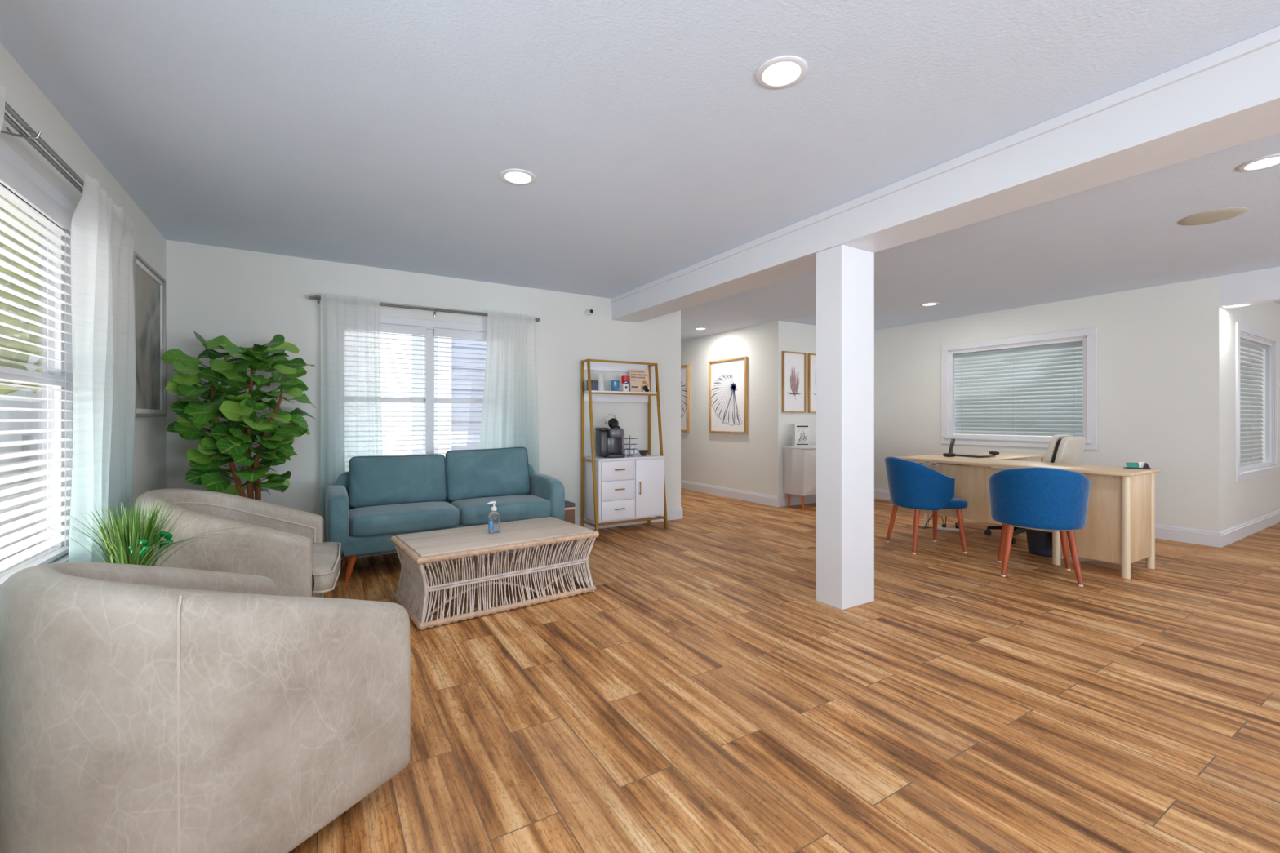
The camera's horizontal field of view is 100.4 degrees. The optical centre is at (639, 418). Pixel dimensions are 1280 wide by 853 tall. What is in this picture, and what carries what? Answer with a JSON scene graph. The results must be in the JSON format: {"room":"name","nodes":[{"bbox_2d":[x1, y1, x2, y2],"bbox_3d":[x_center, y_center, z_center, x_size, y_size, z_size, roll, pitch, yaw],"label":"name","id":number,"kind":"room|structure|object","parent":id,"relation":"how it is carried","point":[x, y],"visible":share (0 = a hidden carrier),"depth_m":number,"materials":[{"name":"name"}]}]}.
{"room":"office waiting area","nodes":[
{"label":"office waiting area","id":0,"kind":"room"},
{"bbox_2d":[0,42,166,516],"bbox_3d":[-1.134,-0.060,0.008,0.090,2.440,9.190,0,0,-31],"label":"wall","id":1,"kind":"structure","parent":0,"point":[23,95],"depth_m":2.42,"materials":[{"name":"white paint"}]},
{"bbox_2d":[0,138,76,577],"bbox_3d":[-2.164,-0.135,1.740,0.125,1.600,1.550,0,0,-31],"label":"window","id":2,"kind":"structure","parent":1,"relation":"in","point":[6,151],"depth_m":2.13,"materials":[{"name":"white paint"}]},
{"bbox_2d":[0,155,73,589],"bbox_3d":[-2.144,-0.146,1.752,0.075,1.444,1.390,0,0,-31],"label":"blind","id":3,"kind":"object","parent":2,"relation":"attached to","point":[11,177],"visible":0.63,"depth_m":2.03,"materials":[{"name":"white paint"}]},
{"bbox_2d":[0,101,133,228],"bbox_3d":[-2.089,-0.946,1.785,0.120,0.072,2.240,0,0,-31],"label":"curtain rod","id":4,"kind":"object","parent":1,"relation":"attached to","point":[23,134],"visible":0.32,"depth_m":1.86,"materials":[{"name":"silver metal"}]},
{"bbox_2d":[0,84,5,133],"bbox_3d":[-1.712,0.063,1.253,0.064,2.134,0.820,0,0,-32],"label":"sheer curtain","id":5,"kind":"object","parent":4,"relation":"hanging from","point":[2,89],"visible":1,"depth_m":1.60,"materials":[{"name":"white fabric"}]},
{"bbox_2d":[68,172,135,563],"bbox_3d":[-2.435,0.063,2.441,0.063,2.134,0.840,0,0,-31],"label":"sheer curtain","id":6,"kind":"object","parent":4,"relation":"hanging from","point":[103,235],"visible":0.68,"depth_m":2.33,"materials":[{"name":"white fabric"}]},
{"bbox_2d":[133,251,166,417],"bbox_3d":[-3.091,-0.482,3.353,0.035,0.945,0.740,0,0,-31],"label":"framed painting","id":7,"kind":"object","parent":1,"relation":"attached to","point":[149,286],"visible":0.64,"depth_m":3.40,"materials":[{"name":"beige metal"}]},
{"bbox_2d":[166,240,680,517],"bbox_3d":[-1.503,-0.060,5.065,4.525,2.440,0.160,0,0,-31],"label":"wall","id":8,"kind":"structure","parent":0,"point":[246,298],"depth_m":4.57,"materials":[{"name":"white paint"}]},
{"bbox_2d":[309,294,540,321],"bbox_3d":[-1.804,-0.939,4.718,1.900,0.072,0.120,0,0,-31],"label":"curtain rod","id":9,"kind":"object","parent":8,"relation":"attached to","point":[311,296],"visible":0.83,"depth_m":4.65,"materials":[{"name":"silver metal"}]},
{"bbox_2d":[320,292,384,559],"bbox_3d":[-2.333,0.067,4.346,0.460,2.126,0.057,0,0,-31],"label":"sheer curtain","id":10,"kind":"object","parent":9,"relation":"hanging from","point":[351,415],"visible":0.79,"depth_m":4.32,"materials":[{"name":"white fabric"}]},
{"bbox_2d":[478,310,539,474],"bbox_3d":[-1.239,0.067,5.011,0.640,2.126,0.061,0,0,-31],"label":"sheer curtain","id":11,"kind":"object","parent":9,"relation":"hanging from","point":[509,415],"visible":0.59,"depth_m":5.02,"materials":[{"name":"white fabric"}]},
{"bbox_2d":[379,315,487,454],"bbox_3d":[-1.898,-0.135,4.805,1.550,1.480,0.195,0,0,-31],"label":"window","id":12,"kind":"structure","parent":8,"relation":"in","point":[428,378],"depth_m":4.78,"materials":[{"name":"white paint"}]},
{"bbox_2d":[379,323,426,456],"bbox_3d":[-2.192,-0.146,4.591,0.665,1.324,0.075,0,0,-31],"label":"blind","id":13,"kind":"object","parent":12,"relation":"attached to","point":[388,328],"visible":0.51,"depth_m":4.65,"materials":[{"name":"white paint"}]},
{"bbox_2d":[433,328,487,454],"bbox_3d":[-1.573,-0.146,4.967,0.665,1.324,0.075,0,0,-31],"label":"blind","id":14,"kind":"object","parent":12,"relation":"attached to","point":[441,332],"visible":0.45,"depth_m":4.89,"materials":[{"name":"white paint"}]},
{"bbox_2d":[340,506,682,559],"bbox_3d":[-1.451,1.091,4.994,4.541,0.138,0.016,0,0,-31],"label":"baseboard","id":15,"kind":"structure","parent":8,"relation":"attached to","point":[673,513],"depth_m":5.80,"materials":[{"name":"white paint"}]},
{"bbox_2d":[584,308,593,315],"bbox_3d":[-0.520,-1.100,5.514,0.072,0.072,0.092,0,0,-31],"label":"security camera","id":16,"kind":"object","parent":8,"relation":"attached to","point":[588,312],"visible":1,"depth_m":5.49,"materials":[{"name":"white plastic"}]},
{"bbox_2d":[0,0,1279,341],"bbox_3d":[3.452,-1.380,5.019,13.130,0.200,13.240,0,0,-31],"label":"ceiling","id":17,"kind":"structure","parent":0,"point":[382,134],"depth_m":2.34,"materials":[{"name":"white paint"}]},
{"bbox_2d":[500,168,535,185],"bbox_3d":[-0.645,-1.276,2.825,0.184,0.007,0.184,0,0,-31],"label":"recessed light","id":18,"kind":"object","parent":17,"relation":"in","point":[514,176],"visible":1,"depth_m":2.82,"materials":[{"name":"white paint"}]},
{"bbox_2d":[693,327,706,329],"bbox_3d":[0.861,-1.276,7.603,0.184,0.007,0.184,0,0,-31],"label":"recessed light","id":19,"kind":"object","parent":17,"relation":"in","point":[696,328],"visible":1,"depth_m":7.59,"materials":[{"name":"white paint"}]},
{"bbox_2d":[755,55,807,88],"bbox_3d":[0.523,-1.276,1.973,0.184,0.007,0.184,0,0,-31],"label":"recessed light","id":20,"kind":"object","parent":17,"relation":"in","point":[784,71],"visible":1,"depth_m":1.97,"materials":[{"name":"white paint"}]},
{"bbox_2d":[920,302,938,306],"bbox_3d":[3.243,-1.276,5.973,0.184,0.007,0.184,0,0,-31],"label":"recessed light","id":21,"kind":"object","parent":17,"relation":"in","point":[931,304],"visible":1,"depth_m":5.97,"materials":[{"name":"white paint"}]},
{"bbox_2d":[610,25,1279,322],"bbox_3d":[2.175,-1.165,1.922,0.348,0.227,9.030,0,0,-31],"label":"beam","id":22,"kind":"structure","parent":17,"relation":"attached to","point":[1229,96],"depth_m":2.40,"materials":[{"name":"white paint"}]},
{"bbox_2d":[1178,207,1248,225],"bbox_3d":[3.626,-1.274,3.381,0.300,0.012,0.300,0,0,-31],"label":"ceiling speaker","id":23,"kind":"object","parent":17,"relation":"attached to","point":[1223,214],"visible":1,"depth_m":3.35},
{"bbox_2d":[1222,302,1253,307],"bbox_3d":[5.336,-1.006,4.758,0.184,0.007,0.184,0,0,-31],"label":"recessed light","id":24,"kind":"object","parent":17,"relation":"in","point":[1236,305],"visible":1,"depth_m":4.75,"materials":[{"name":"white paint"}]},
{"bbox_2d":[1237,153,1279,171],"bbox_3d":[3.122,-1.276,2.663,0.184,0.007,0.184,0,0,-31],"label":"recessed light","id":25,"kind":"object","parent":17,"relation":"in","point":[1266,162],"visible":1,"depth_m":2.68,"materials":[{"name":"white paint"}]},
{"bbox_2d":[680,320,784,496],"bbox_3d":[0.832,-0.060,8.710,0.120,2.440,3.970,0,0,-31],"label":"wall","id":26,"kind":"structure","parent":0,"point":[753,461],"depth_m":7.53,"materials":[{"name":"white paint"}]},
{"bbox_2d":[680,364,689,431],"bbox_3d":[0.574,-0.328,8.981,0.040,1.085,0.820,0,0,-31],"label":"print","id":27,"kind":"object","parent":26,"relation":"attached to","point":[685,369],"visible":0.2,"depth_m":8.72,"materials":[{"name":"white paper"}]},
{"bbox_2d":[708,355,747,433],"bbox_3d":[1.280,-0.328,7.818,0.040,1.085,0.820,0,0,-31],"label":"print","id":28,"kind":"object","parent":26,"relation":"attached to","point":[727,378],"visible":1,"depth_m":7.81,"materials":[{"name":"white paper"}]},
{"bbox_2d":[680,480,777,506],"bbox_3d":[0.774,1.091,8.675,0.016,0.138,3.970,0,0,-31],"label":"baseboard","id":29,"kind":"structure","parent":26,"relation":"attached to","point":[763,499],"depth_m":7.74,"materials":[{"name":"white paint"}]},
{"bbox_2d":[288,488,1279,852],"bbox_3d":[3.452,1.220,5.019,13.130,0.120,13.240,0,0,-31],"label":"floor","id":30,"kind":"structure","parent":0,"point":[704,698],"depth_m":2.16,"materials":[{"name":"brown wood"}]},
{"bbox_2d":[0,562,410,852],"bbox_3d":[-1.237,0.757,1.516,0.788,0.805,0.754,0,0,25],"label":"barrel armchair","id":31,"kind":"object","parent":30,"relation":"on","point":[144,708],"visible":1,"depth_m":1.21,"materials":[{"name":"beige leather"}]},
{"bbox_2d":[134,488,341,597],"bbox_3d":[-2.062,0.757,2.793,0.860,0.805,0.788,0,0,-27],"label":"barrel armchair","id":32,"kind":"object","parent":30,"relation":"on","point":[285,545],"visible":0.58,"depth_m":2.54,"materials":[{"name":"beige leather"}]},
{"bbox_2d":[311,542,339,595],"bbox_3d":[-2.016,0.798,2.816,0.746,0.148,0.738,0,0,-27],"label":"seat cushion","id":33,"kind":"object","parent":32,"relation":"on","point":[326,561],"depth_m":2.76,"materials":[{"name":"beige leather"}]},
{"bbox_2d":[160,330,315,500],"bbox_3d":[-2.694,0.292,3.701,0.673,1.736,0.823,0,0,3],"label":"fiddle leaf fig","id":34,"kind":"object","parent":30,"relation":"on","point":[232,440],"visible":0.94,"depth_m":3.55,"materials":[{"name":"plant"}]},
{"bbox_2d":[325,447,564,582],"bbox_3d":[-1.554,0.713,4.382,1.774,0.900,0.675,0,0,-31],"label":"sofa","id":35,"kind":"object","parent":30,"relation":"on","point":[380,499],"visible":0.94,"depth_m":4.28,"materials":[{"name":"teal fabric"}]},
{"bbox_2d":[350,455,445,506],"bbox_3d":[-1.967,0.504,4.359,0.711,0.392,0.205,0,0,-31],"label":"cushion","id":36,"kind":"object","parent":35,"relation":"on","point":[390,480],"depth_m":4.28,"materials":[{"name":"teal fabric"}]},
{"bbox_2d":[349,501,459,536],"bbox_3d":[-1.824,0.762,4.122,0.756,0.164,0.510,0,0,-31],"label":"seat cushion","id":37,"kind":"object","parent":35,"relation":"on","point":[380,518],"depth_m":3.95,"materials":[{"name":"teal fabric"}]},
{"bbox_2d":[444,448,528,499],"bbox_3d":[-1.347,0.488,4.739,0.715,0.433,0.209,0,0,-31],"label":"cushion","id":38,"kind":"object","parent":35,"relation":"on","point":[469,474],"depth_m":4.66,"materials":[{"name":"teal fabric"}]},
{"bbox_2d":[451,494,551,525],"bbox_3d":[-1.173,0.762,4.517,0.756,0.164,0.510,0,0,-31],"label":"seat cushion","id":39,"kind":"object","parent":35,"relation":"on","point":[473,509],"depth_m":4.36,"materials":[{"name":"teal fabric"}]},
{"bbox_2d":[390,516,599,630],"bbox_3d":[-0.938,0.956,3.496,1.164,0.412,0.690,0,0,-36],"label":"coffee table","id":40,"kind":"object","parent":30,"relation":"on","point":[414,550],"visible":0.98,"depth_m":3.30,"materials":[{"name":"brown wood"}]},
{"bbox_2d":[487,501,499,533],"bbox_3d":[-0.960,0.646,3.499,0.079,0.206,0.074,0,0,-31],"label":"sanitizer bottle","id":41,"kind":"object","parent":40,"relation":"on","point":[494,516],"visible":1,"depth_m":3.47,"materials":[{"name":"white"}]},
{"bbox_2d":[564,500,575,524],"bbox_3d":[-0.742,0.984,5.117,0.174,0.352,0.204,0,0,-31],"label":"side table","id":42,"kind":"object","parent":30,"relation":"on","point":[570,507],"visible":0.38,"depth_m":5.05,"materials":[{"name":"brown wood"}]},
{"bbox_2d":[581,359,667,537],"bbox_3d":[-0.155,0.282,5.537,0.833,1.758,0.366,0,0,-31],"label":"shelf unit","id":43,"kind":"object","parent":30,"relation":"on","point":[628,487],"visible":1,"depth_m":5.45,"materials":[{"name":"white wood"}]},
{"bbox_2d":[586,380,598,391],"bbox_3d":[-0.486,-0.334,5.437,0.094,0.105,0.084,0,0,-31],"label":"box","id":44,"kind":"object","parent":43,"relation":"on","point":[593,383],"visible":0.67,"depth_m":5.41,"materials":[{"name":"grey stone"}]},
{"bbox_2d":[597,373,604,391],"bbox_3d":[-0.405,-0.368,5.486,0.084,0.175,0.084,0,0,-31],"label":"cup stack","id":45,"kind":"object","parent":43,"relation":"on","point":[600,378],"visible":0.9,"depth_m":5.46,"materials":[{"name":"white paper"}]},
{"bbox_2d":[595,413,625,457],"bbox_3d":[-0.309,0.175,5.440,0.251,0.444,0.240,0,0,-23],"label":"coffee maker","id":46,"kind":"object","parent":43,"relation":"on","point":[610,442],"visible":1,"depth_m":5.40,"materials":[{"name":"grey plastic"}]},
{"bbox_2d":[610,380,620,391],"bbox_3d":[-0.261,-0.337,5.578,0.088,0.112,0.102,0,0,24],"label":"mug","id":47,"kind":"object","parent":43,"relation":"on","point":[615,386],"visible":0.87,"depth_m":5.54,"materials":[{"name":"blue ceramic"}]},
{"bbox_2d":[621,375,629,391],"bbox_3d":[-0.155,-0.363,5.624,0.084,0.165,0.087,0,0,-3],"label":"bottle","id":48,"kind":"object","parent":43,"relation":"on","point":[624,379],"visible":0.95,"depth_m":5.59,"materials":[{"name":"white plastic"}]},
{"bbox_2d":[624,435,637,456],"bbox_3d":[-0.107,0.284,5.573,0.165,0.225,0.167,0,0,-31],"label":"pod carousel","id":49,"kind":"object","parent":43,"relation":"on","point":[629,438],"visible":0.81,"depth_m":5.55,"materials":[{"name":"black metal"}]},
{"bbox_2d":[629,368,649,391],"bbox_3d":[0.001,-0.405,5.735,0.232,0.248,0.075,0,0,-23],"label":"sign","id":50,"kind":"object","parent":43,"relation":"on","point":[639,379],"visible":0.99,"depth_m":5.74,"materials":[{"name":"white paper"}]},
{"bbox_2d":[638,449,648,455],"bbox_3d":[0.039,0.368,5.661,0.112,0.058,0.111,0,0,-31],"label":"bowl","id":51,"kind":"object","parent":43,"relation":"on","point":[642,452],"visible":1,"depth_m":5.63,"materials":[{"name":"grey ceramic"}]},
{"bbox_2d":[784,444,816,509],"bbox_3d":[2.542,0.762,7.184,1.308,0.795,0.354,0,0,-31],"label":"base cabinet","id":52,"kind":"object","parent":30,"relation":"on","point":[800,462],"visible":0.38,"depth_m":6.81,"materials":[{"name":"grey paint"}]},
{"bbox_2d":[791,424,809,446],"bbox_3d":[2.094,0.222,6.942,0.206,0.285,0.082,0,0,-11],"label":"sign","id":53,"kind":"object","parent":52,"relation":"on","point":[800,433],"visible":1,"depth_m":6.90,"materials":[{"name":"white paper"}]},
{"bbox_2d":[816,244,874,609],"bbox_3d":[1.302,0.054,3.387,0.310,2.212,0.200,0,0,-31],"label":"column","id":54,"kind":"structure","parent":30,"relation":"on","point":[845,274],"depth_m":3.30,"materials":[{"name":"white paint"}]},
{"bbox_2d":[884,456,968,554],"bbox_3d":[2.542,0.752,4.794,0.630,0.817,0.611,0,0,-3],"label":"chair","id":55,"kind":"object","parent":30,"relation":"on","point":[913,485],"visible":1,"depth_m":4.58,"materials":[{"name":"blue fabric"}]},
{"bbox_2d":[906,515,964,531],"bbox_3d":[3.078,1.033,5.571,0.530,0.250,0.089,0,0,27],"label":"power strip","id":56,"kind":"object","parent":30,"relation":"on","point":[944,527],"visible":0.56,"depth_m":5.50,"materials":[{"name":"white plastic"}]},
{"bbox_2d":[897,452,1159,579],"bbox_3d":[3.778,0.776,5.050,1.740,0.768,1.845,0,0,-31],"label":"reception desk","id":57,"kind":"object","parent":30,"relation":"on","point":[1120,527],"visible":0.7,"depth_m":4.07,"materials":[{"name":"brown wood"}]},
{"bbox_2d":[942,438,955,457],"bbox_3d":[3.164,0.300,5.451,0.106,0.183,0.090,0,0,-11],"label":"cordless phone","id":58,"kind":"object","parent":57,"relation":"on","point":[950,454],"visible":1,"depth_m":5.44,"materials":[{"name":"black plastic"}]},
{"bbox_2d":[954,453,995,457],"bbox_3d":[3.421,0.379,5.503,0.240,0.016,0.340,0,0,-21],"label":"keyboard","id":59,"kind":"object","parent":57,"relation":"on","point":[957,454],"visible":0.79,"depth_m":5.39,"materials":[{"name":"grey plastic"}]},
{"bbox_2d":[988,450,999,454],"bbox_3d":[3.838,0.374,5.780,0.069,0.040,0.109,0,0,-11],"label":"computer mouse","id":60,"kind":"object","parent":57,"relation":"on","point":[993,452],"visible":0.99,"depth_m":5.75,"materials":[{"name":"black plastic"}]},
{"bbox_2d":[1123,462,1151,469],"bbox_3d":[3.877,0.366,4.160,0.150,0.050,0.060,0,0,31],"label":"card holder","id":61,"kind":"object","parent":57,"relation":"on","point":[1140,464],"visible":1,"depth_m":4.16,"materials":[{"name":"black plastic"}]},
{"bbox_2d":[984,434,1085,544],"bbox_3d":[3.699,0.655,5.058,0.630,1.011,0.724,0,0,-31],"label":"office chair","id":62,"kind":"object","parent":30,"relation":"on","point":[1062,449],"visible":0.37,"depth_m":4.76,"materials":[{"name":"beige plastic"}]},
{"bbox_2d":[1044,434,1073,462],"bbox_3d":[3.820,0.381,4.885,0.410,0.463,0.146,0,0,-31],"label":"office chair","id":63,"kind":"object","parent":62,"relation":"on","point":[1052,455],"depth_m":4.75,"materials":[{"name":"beige leather"}]},
{"bbox_2d":[1026,528,1052,556],"bbox_3d":[3.457,1.018,4.577,0.260,0.283,0.259,0,0,-31],"label":"waste bin","id":64,"kind":"object","parent":30,"relation":"on","point":[1039,542],"visible":0.46,"depth_m":4.50,"materials":[{"name":"black plastic"}]},
{"bbox_2d":[988,466,1090,586],"bbox_3d":[2.962,0.752,3.980,0.611,0.817,0.630,0,0,31],"label":"chair","id":65,"kind":"object","parent":30,"relation":"on","point":[1042,498],"visible":1,"depth_m":3.75,"materials":[{"name":"blue fabric"}]},
{"bbox_3d":[-1.890,0.932,1.988,0.360,0.456,0.360,0,0,-31],"label":"side table","id":66,"kind":"object","parent":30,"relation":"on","visible":0},
{"bbox_2d":[48,496,246,566],"bbox_3d":[-1.813,0.500,1.990,0.527,0.409,0.398,0,0,2],"label":"grass plant","id":67,"kind":"object","parent":66,"relation":"on","point":[120,540],"visible":0.66,"depth_m":1.95,"materials":[{"name":"green plant"}]},
{"bbox_2d":[128,537,150,558],"bbox_3d":[-1.822,0.517,1.943,0.068,0.162,0.019,0,0,-9],"label":"pick","id":68,"kind":"object","parent":67,"relation":"in","point":[144,542],"visible":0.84,"depth_m":1.94,"materials":[{"name":"green plastic"}]},
{"bbox_2d":[153,531,173,550],"bbox_3d":[-1.823,0.499,2.017,0.101,0.145,0.029,0,0,-1],"label":"pick","id":69,"kind":"object","parent":67,"relation":"in","point":[168,536],"visible":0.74,"depth_m":2.02,"materials":[{"name":"green plastic"}]},
{"bbox_2d":[784,321,816,495],"bbox_3d":[2.632,-0.060,7.575,1.780,2.440,0.160,0,0,-31],"label":"wall","id":70,"kind":"structure","parent":0,"point":[798,337],"depth_m":7.20,"materials":[{"name":"white paint"}]},
{"bbox_2d":[782,351,806,413],"bbox_3d":[2.056,-0.480,7.111,0.430,0.810,0.035,0,0,-31],"label":"print","id":71,"kind":"object","parent":70,"relation":"attached to","point":[793,363],"visible":1,"depth_m":7.12,"materials":[{"name":"white paper"}]},
{"bbox_2d":[777,494,816,506],"bbox_3d":[2.569,1.091,7.433,1.796,0.138,0.016,0,0,-31],"label":"baseboard","id":72,"kind":"structure","parent":70,"relation":"attached to","point":[782,501],"depth_m":7.12,"materials":[{"name":"white paint"}]},
{"bbox_2d":[807,353,816,413],"bbox_3d":[2.478,-0.480,7.367,0.430,0.810,0.035,0,0,-31],"label":"print","id":73,"kind":"object","parent":70,"relation":"attached to","point":[811,357],"visible":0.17,"depth_m":7.30,"materials":[{"name":"white paper"}]},
{"bbox_2d":[874,266,1279,532],"bbox_3d":[5.734,-0.060,4.082,0.140,2.440,9.030,0,0,-31],"label":"wall","id":74,"kind":"structure","parent":0,"point":[1160,348],"depth_m":5.28,"materials":[{"name":"white paint"}]},
{"bbox_2d":[941,327,1097,449],"bbox_3d":[4.378,-0.310,6.265,0.155,1.280,1.610,0,0,-31],"label":"window","id":75,"kind":"structure","parent":74,"relation":"in","point":[1088,336],"depth_m":6.12,"materials":[{"name":"white paint"}]},
{"bbox_2d":[953,341,1082,436],"bbox_3d":[4.407,-0.318,6.283,0.075,1.101,1.420,0,0,-31],"label":"blind","id":76,"kind":"object","parent":75,"relation":"attached to","point":[1051,414],"visible":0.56,"depth_m":6.22,"materials":[{"name":"white paint"}]},
{"bbox_2d":[874,488,1218,547],"bbox_3d":[4.267,1.091,6.350,0.016,0.138,3.630,0,0,-31],"label":"baseboard","id":77,"kind":"structure","parent":74,"relation":"attached to","point":[1197,536],"depth_m":5.00,"materials":[{"name":"white paint"}]},
{"bbox_2d":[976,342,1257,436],"bbox_3d":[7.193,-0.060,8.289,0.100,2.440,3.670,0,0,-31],"label":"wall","id":78,"kind":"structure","parent":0,"point":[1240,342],"depth_m":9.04,"materials":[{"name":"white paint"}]},
{"bbox_2d":[1222,302,1279,530],"bbox_3d":[7.394,-0.060,6.195,4.930,2.440,0.120,0,0,-31],"label":"wall","id":79,"kind":"structure","parent":0,"point":[1246,500],"depth_m":5.09,"materials":[{"name":"white paint"}]},
{"bbox_2d":[1218,509,1279,547],"bbox_3d":[7.371,1.091,6.101,5.066,0.138,0.016,0,0,-31],"label":"baseboard","id":80,"kind":"structure","parent":79,"relation":"attached to","point":[1229,535],"depth_m":5.25,"materials":[{"name":"white paint"}]},
{"bbox_2d":[1235,321,1279,482],"bbox_3d":[6.347,-0.155,5.539,1.650,1.520,0.155,0,0,-31],"label":"window","id":81,"kind":"structure","parent":79,"relation":"in","point":[1270,465],"depth_m":5.88,"materials":[{"name":"white paint"}]},
{"bbox_2d":[1240,338,1267,466],"bbox_3d":[6.432,-0.163,5.631,1.200,1.351,0.075,0,0,-31],"label":"blind","id":82,"kind":"object","parent":81,"relation":"attached to","point":[1251,416],"visible":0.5,"depth_m":5.66,"materials":[{"name":"white paint"}]},
{"label":"outside","id":83,"kind":"structure","parent":0,"visible":0},
{"bbox_3d":[-2.258,1.585,5.648,30.000,0.150,36.000,0,0,-31],"label":"ground","id":84,"kind":"structure","parent":83,"visible":0},
{"bbox_2d":[412,334,486,456],"bbox_3d":[-0.853,-0.990,10.793,6.660,5.000,3.060,0,0,-31],"label":"house","id":85,"kind":"structure","parent":84,"relation":"on","point":[452,406],"depth_m":8.01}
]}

